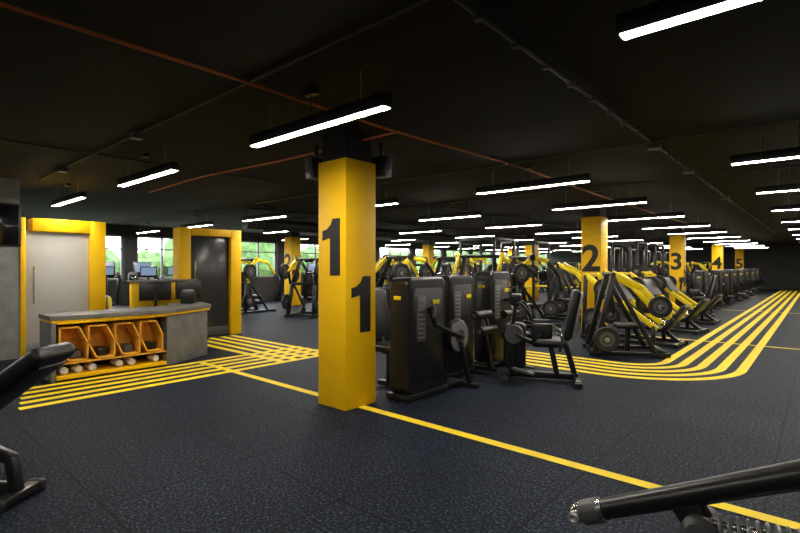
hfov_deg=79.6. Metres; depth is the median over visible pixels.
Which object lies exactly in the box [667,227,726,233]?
pendant light
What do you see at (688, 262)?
machine
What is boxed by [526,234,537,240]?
capital
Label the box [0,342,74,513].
weight bench
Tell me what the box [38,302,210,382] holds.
reception desk
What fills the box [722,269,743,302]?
machine
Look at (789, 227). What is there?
pendant light
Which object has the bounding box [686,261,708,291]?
machine
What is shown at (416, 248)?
window
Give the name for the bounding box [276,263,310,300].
treadmill
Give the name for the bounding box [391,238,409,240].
pendant light
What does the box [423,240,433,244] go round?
capital
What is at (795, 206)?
pendant light
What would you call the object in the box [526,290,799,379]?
floor marking lines
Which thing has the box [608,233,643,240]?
pendant light
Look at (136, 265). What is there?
treadmill
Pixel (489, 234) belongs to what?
pendant light
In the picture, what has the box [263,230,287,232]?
pendant light
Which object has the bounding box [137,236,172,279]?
window
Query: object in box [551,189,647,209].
pendant light
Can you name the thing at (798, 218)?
pendant light
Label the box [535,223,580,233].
pendant light
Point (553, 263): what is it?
press
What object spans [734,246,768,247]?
pendant light
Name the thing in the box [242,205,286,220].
pendant light
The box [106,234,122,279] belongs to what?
window
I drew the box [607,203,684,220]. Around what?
pendant light
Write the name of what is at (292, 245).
shaft
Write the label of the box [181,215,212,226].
pendant light
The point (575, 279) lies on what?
machine
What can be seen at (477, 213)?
pendant light
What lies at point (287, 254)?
digit
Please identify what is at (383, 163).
ceiling speaker
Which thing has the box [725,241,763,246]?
pendant light
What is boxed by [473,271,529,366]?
machine
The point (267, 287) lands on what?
wall
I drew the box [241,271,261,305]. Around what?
treadmill
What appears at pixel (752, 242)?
pendant light
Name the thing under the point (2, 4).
cable
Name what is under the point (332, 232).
digit
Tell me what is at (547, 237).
pendant light
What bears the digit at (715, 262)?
attached to the shaft at (717, 250)
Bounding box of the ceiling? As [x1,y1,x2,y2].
[0,0,799,249]
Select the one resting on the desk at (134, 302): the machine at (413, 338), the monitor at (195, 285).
the monitor at (195, 285)
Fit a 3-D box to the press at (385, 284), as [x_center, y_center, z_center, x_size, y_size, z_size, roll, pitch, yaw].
[-0.238,0.580,14.008,1.415,1.740,1.560,0,0,-29]
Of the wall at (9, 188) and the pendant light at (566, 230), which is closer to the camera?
the wall at (9, 188)
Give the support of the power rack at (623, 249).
on the floor at (230, 452)
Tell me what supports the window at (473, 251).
in the wall at (267, 287)
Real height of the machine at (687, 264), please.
1.740 m
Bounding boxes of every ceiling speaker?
[304,144,321,180]
[372,142,392,178]
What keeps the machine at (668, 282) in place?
on the floor at (230, 452)
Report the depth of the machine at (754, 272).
26.43 m
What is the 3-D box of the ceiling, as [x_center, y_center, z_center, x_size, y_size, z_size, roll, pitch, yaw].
[6.401,-1.445,18.319,21.100,0.150,42.600,0,0,41]
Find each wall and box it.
[0,178,19,360]
[26,220,546,305]
[550,245,799,289]
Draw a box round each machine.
[376,277,479,402]
[409,263,435,276]
[418,256,477,276]
[435,275,497,377]
[451,265,474,274]
[457,261,488,273]
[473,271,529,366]
[486,254,560,327]
[502,289,583,387]
[541,262,580,320]
[554,265,614,300]
[568,459,799,532]
[580,273,690,347]
[583,270,675,357]
[617,272,709,333]
[641,271,722,323]
[642,260,668,298]
[660,261,690,295]
[675,275,715,316]
[686,261,701,294]
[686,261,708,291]
[690,262,711,288]
[691,270,722,311]
[708,270,734,306]
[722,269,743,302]
[732,269,750,298]
[740,269,755,296]
[746,269,760,293]
[752,269,764,291]
[756,269,767,290]
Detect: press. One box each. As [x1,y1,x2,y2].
[241,257,275,314]
[278,257,318,317]
[376,253,435,314]
[376,257,419,307]
[437,252,515,320]
[503,261,531,302]
[539,261,546,291]
[543,262,565,289]
[565,262,579,289]
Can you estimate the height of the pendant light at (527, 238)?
0.308 m
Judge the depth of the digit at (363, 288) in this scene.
4.99 m
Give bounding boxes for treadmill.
[106,262,128,308]
[126,262,159,306]
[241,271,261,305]
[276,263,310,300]
[301,263,318,295]
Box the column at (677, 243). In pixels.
[669,235,685,302]
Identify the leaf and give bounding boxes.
[26,231,87,352]
[191,236,228,335]
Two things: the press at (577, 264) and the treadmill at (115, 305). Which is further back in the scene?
the press at (577, 264)
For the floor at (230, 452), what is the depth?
3.98 m
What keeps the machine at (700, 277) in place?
on the floor at (230, 452)
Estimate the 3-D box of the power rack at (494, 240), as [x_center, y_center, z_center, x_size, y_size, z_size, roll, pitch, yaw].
[2.773,0.290,15.116,1.710,2.320,2.100,0,0,41]
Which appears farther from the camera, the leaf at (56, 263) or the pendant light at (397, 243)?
the pendant light at (397, 243)
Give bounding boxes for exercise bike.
[106,266,117,309]
[134,266,160,279]
[163,266,172,277]
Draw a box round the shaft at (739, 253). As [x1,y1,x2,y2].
[735,249,743,268]
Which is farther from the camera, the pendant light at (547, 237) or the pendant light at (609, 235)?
the pendant light at (547, 237)
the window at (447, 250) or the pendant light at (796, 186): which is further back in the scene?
the window at (447, 250)
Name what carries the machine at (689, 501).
on the floor at (230, 452)
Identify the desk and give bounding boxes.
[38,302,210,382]
[126,279,197,307]
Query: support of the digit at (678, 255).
attached to the column at (677, 243)
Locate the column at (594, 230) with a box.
[581,216,607,331]
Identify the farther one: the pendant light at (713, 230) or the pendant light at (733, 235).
the pendant light at (733, 235)
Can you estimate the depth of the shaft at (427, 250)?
24.10 m
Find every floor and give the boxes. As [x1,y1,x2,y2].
[0,285,799,532]
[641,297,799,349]
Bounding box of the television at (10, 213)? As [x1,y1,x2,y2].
[0,202,20,246]
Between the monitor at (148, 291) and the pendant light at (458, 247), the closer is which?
the monitor at (148, 291)
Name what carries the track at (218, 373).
on the floor at (230, 452)
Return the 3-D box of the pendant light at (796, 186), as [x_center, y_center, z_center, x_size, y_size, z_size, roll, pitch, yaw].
[5.747,-1.206,6.398,1.620,0.308,0.080,0,0,41]
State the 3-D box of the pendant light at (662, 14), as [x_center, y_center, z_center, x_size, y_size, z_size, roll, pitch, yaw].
[1.617,-1.206,1.681,1.620,0.308,0.080,0,0,41]
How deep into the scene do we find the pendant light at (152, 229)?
14.70 m
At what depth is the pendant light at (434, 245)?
25.65 m
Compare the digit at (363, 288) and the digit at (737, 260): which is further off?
the digit at (737, 260)
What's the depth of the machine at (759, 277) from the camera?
28.35 m
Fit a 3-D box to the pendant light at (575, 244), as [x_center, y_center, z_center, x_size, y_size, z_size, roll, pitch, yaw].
[8.834,-1.206,24.164,1.620,0.308,0.080,0,0,41]
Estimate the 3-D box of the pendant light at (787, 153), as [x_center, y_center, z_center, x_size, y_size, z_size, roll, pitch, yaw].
[4.035,-1.206,4.442,1.620,0.308,0.080,0,0,41]
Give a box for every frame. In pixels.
[20,217,105,356]
[173,227,240,333]
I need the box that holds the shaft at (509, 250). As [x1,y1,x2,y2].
[508,249,516,285]
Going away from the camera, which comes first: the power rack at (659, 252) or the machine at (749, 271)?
the machine at (749, 271)
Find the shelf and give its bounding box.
[56,315,166,380]
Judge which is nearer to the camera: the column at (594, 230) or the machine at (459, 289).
the machine at (459, 289)
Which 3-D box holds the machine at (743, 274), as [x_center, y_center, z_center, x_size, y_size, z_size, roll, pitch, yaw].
[16.619,0.785,23.200,0.894,1.330,1.544,0,0,41]
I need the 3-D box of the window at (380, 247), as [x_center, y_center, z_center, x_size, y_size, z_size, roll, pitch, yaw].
[-0.281,-0.300,26.429,0.080,1.500,2.590,0,0,41]
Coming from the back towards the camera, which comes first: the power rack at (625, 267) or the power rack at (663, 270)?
the power rack at (625, 267)
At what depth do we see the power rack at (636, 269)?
16.83 m
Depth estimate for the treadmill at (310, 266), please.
20.99 m
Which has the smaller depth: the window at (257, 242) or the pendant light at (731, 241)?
the window at (257, 242)
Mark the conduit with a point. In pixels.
(478, 16)
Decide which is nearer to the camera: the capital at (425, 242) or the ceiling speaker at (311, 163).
the ceiling speaker at (311, 163)
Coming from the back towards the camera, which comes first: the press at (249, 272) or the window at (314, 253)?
the window at (314, 253)
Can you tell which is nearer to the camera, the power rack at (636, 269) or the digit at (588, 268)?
the digit at (588, 268)
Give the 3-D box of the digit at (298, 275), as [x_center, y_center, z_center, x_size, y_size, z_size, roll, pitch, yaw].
[-3.866,0.404,17.872,0.006,0.597,0.390,0,0,41]
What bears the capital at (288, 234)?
on the shaft at (292, 245)
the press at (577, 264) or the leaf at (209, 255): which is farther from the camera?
the press at (577, 264)
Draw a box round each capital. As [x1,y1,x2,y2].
[286,231,299,236]
[322,131,371,162]
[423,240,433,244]
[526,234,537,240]
[583,206,605,216]
[671,227,684,234]
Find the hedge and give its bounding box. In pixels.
[106,239,546,277]
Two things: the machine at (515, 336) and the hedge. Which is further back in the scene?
the hedge
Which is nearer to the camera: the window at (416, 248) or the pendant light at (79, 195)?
the pendant light at (79, 195)
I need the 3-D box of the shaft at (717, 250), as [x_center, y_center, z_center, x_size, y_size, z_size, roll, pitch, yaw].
[15.595,0.177,23.561,0.430,2.545,0.430,0,0,41]
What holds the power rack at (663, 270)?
on the floor at (230, 452)
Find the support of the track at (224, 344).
on the floor at (230, 452)
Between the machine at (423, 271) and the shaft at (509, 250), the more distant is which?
the shaft at (509, 250)
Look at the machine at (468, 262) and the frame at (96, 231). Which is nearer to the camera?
the frame at (96, 231)
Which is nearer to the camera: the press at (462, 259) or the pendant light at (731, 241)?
the press at (462, 259)
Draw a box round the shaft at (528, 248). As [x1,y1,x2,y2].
[525,245,538,300]
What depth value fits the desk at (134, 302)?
8.31 m
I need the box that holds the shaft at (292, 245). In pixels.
[284,237,300,305]
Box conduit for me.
[0,0,799,242]
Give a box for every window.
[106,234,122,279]
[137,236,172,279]
[241,241,275,276]
[301,243,318,275]
[380,247,410,255]
[416,248,441,269]
[447,250,468,269]
[473,251,491,268]
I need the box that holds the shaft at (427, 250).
[422,245,433,263]
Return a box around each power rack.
[459,237,514,270]
[500,241,558,308]
[608,241,656,306]
[608,247,628,271]
[608,249,634,266]
[618,250,649,275]
[620,243,668,299]
[632,251,660,265]
[644,252,668,264]
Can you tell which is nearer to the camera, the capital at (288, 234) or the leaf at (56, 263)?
the leaf at (56, 263)
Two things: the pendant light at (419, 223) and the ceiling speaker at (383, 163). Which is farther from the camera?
the pendant light at (419, 223)
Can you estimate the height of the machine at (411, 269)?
1.555 m
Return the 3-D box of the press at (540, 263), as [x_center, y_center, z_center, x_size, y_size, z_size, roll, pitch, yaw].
[7.816,0.580,27.165,1.415,1.740,1.560,0,0,-4]
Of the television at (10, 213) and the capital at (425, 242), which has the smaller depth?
the television at (10, 213)
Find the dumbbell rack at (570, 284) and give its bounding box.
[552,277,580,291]
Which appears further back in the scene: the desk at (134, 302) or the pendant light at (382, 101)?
the desk at (134, 302)
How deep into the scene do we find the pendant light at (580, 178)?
6.38 m
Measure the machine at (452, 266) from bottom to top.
1.486 m
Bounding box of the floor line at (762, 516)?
[196,361,799,528]
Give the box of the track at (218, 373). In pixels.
[18,346,318,409]
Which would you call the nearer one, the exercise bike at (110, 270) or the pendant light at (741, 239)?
the exercise bike at (110, 270)
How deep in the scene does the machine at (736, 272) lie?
20.86 m
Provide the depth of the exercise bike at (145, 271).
12.33 m
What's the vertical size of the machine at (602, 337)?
1.369 m
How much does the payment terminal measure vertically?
0.225 m
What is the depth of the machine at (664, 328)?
9.29 m
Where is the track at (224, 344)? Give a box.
[207,335,318,362]
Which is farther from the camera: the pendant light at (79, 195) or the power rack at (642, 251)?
the power rack at (642, 251)
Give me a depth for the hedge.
31.41 m
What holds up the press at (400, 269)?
on the floor at (230, 452)
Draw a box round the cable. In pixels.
[0,1,703,228]
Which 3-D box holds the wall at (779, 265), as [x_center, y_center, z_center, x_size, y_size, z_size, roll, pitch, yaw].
[20.300,0.040,34.195,20.500,2.820,0.200,0,0,41]
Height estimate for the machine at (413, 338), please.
1.326 m
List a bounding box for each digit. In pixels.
[285,253,289,266]
[292,269,299,282]
[322,218,339,274]
[351,276,370,332]
[582,244,599,271]
[671,253,681,269]
[712,257,721,268]
[736,259,742,267]
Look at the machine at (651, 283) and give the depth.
10.95 m
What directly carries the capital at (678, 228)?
on the column at (677, 243)
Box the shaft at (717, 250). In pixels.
[712,244,723,270]
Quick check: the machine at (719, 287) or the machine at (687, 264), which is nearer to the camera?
the machine at (719, 287)
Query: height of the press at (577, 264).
1.740 m
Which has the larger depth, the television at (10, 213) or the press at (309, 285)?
the press at (309, 285)
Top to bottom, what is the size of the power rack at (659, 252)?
2.320 m
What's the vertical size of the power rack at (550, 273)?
2.320 m
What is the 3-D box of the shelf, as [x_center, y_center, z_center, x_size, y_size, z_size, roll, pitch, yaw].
[-4.032,1.070,6.659,0.500,0.720,1.340,0,0,41]
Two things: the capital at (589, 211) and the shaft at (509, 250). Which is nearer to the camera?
the capital at (589, 211)
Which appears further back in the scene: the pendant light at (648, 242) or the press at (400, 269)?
the pendant light at (648, 242)
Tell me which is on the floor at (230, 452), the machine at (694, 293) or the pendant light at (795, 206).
the machine at (694, 293)
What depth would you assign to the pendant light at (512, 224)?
12.64 m
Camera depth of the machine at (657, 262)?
21.06 m
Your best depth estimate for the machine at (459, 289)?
6.40 m
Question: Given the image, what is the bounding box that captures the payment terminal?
[180,289,194,302]
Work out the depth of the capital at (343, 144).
4.97 m
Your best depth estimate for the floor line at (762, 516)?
3.65 m
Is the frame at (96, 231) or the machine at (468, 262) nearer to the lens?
the frame at (96, 231)
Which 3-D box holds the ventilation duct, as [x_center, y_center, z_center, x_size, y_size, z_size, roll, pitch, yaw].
[5.175,-1.155,22.383,0.320,0.430,27.500,0,0,41]
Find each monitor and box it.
[139,282,170,306]
[175,281,200,298]
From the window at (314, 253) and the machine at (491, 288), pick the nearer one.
the machine at (491, 288)
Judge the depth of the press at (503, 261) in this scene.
19.18 m
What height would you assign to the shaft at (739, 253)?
2.545 m
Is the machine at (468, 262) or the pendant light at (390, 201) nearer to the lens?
the pendant light at (390, 201)
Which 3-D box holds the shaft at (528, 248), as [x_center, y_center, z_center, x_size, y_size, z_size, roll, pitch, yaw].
[5.649,0.177,20.572,0.430,2.545,0.430,0,0,41]
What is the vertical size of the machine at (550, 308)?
1.555 m
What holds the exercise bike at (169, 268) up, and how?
on the floor at (230, 452)
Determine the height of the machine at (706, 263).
1.740 m
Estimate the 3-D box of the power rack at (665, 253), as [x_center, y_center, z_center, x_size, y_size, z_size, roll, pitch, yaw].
[15.909,0.290,29.666,1.710,2.320,2.100,0,0,41]
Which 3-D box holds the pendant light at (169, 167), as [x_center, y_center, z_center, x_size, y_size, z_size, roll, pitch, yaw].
[-3.070,-1.206,5.784,1.620,0.308,0.080,0,0,41]
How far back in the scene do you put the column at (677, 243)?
16.78 m
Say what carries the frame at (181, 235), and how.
on the floor at (230, 452)
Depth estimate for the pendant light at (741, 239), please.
19.98 m
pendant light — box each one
[51,183,85,205]
[117,153,178,186]
[136,222,159,233]
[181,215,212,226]
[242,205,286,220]
[249,88,391,147]
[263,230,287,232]
[376,198,398,205]
[385,241,410,244]
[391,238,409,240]
[399,222,441,233]
[419,204,480,220]
[434,245,449,246]
[455,228,494,237]
[458,247,478,248]
[476,165,590,193]
[485,215,541,227]
[509,233,533,239]
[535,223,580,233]
[543,237,565,242]
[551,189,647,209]
[560,240,580,245]
[572,234,617,237]
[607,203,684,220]
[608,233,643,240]
[616,0,758,39]
[642,217,709,228]
[642,237,662,243]
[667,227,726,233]
[688,234,739,238]
[703,234,749,241]
[716,237,757,244]
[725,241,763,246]
[730,131,799,164]
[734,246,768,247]
[756,170,799,193]
[771,204,799,210]
[781,217,799,221]
[788,222,799,229]
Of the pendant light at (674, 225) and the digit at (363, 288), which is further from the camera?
the pendant light at (674, 225)
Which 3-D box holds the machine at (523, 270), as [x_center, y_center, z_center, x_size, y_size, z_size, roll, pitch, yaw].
[3.034,0.580,11.677,1.415,1.740,1.560,0,0,-19]
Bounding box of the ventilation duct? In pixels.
[242,214,609,252]
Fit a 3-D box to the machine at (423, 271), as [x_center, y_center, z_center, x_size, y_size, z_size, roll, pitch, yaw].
[1.405,0.580,12.835,1.560,1.740,1.415,0,0,31]

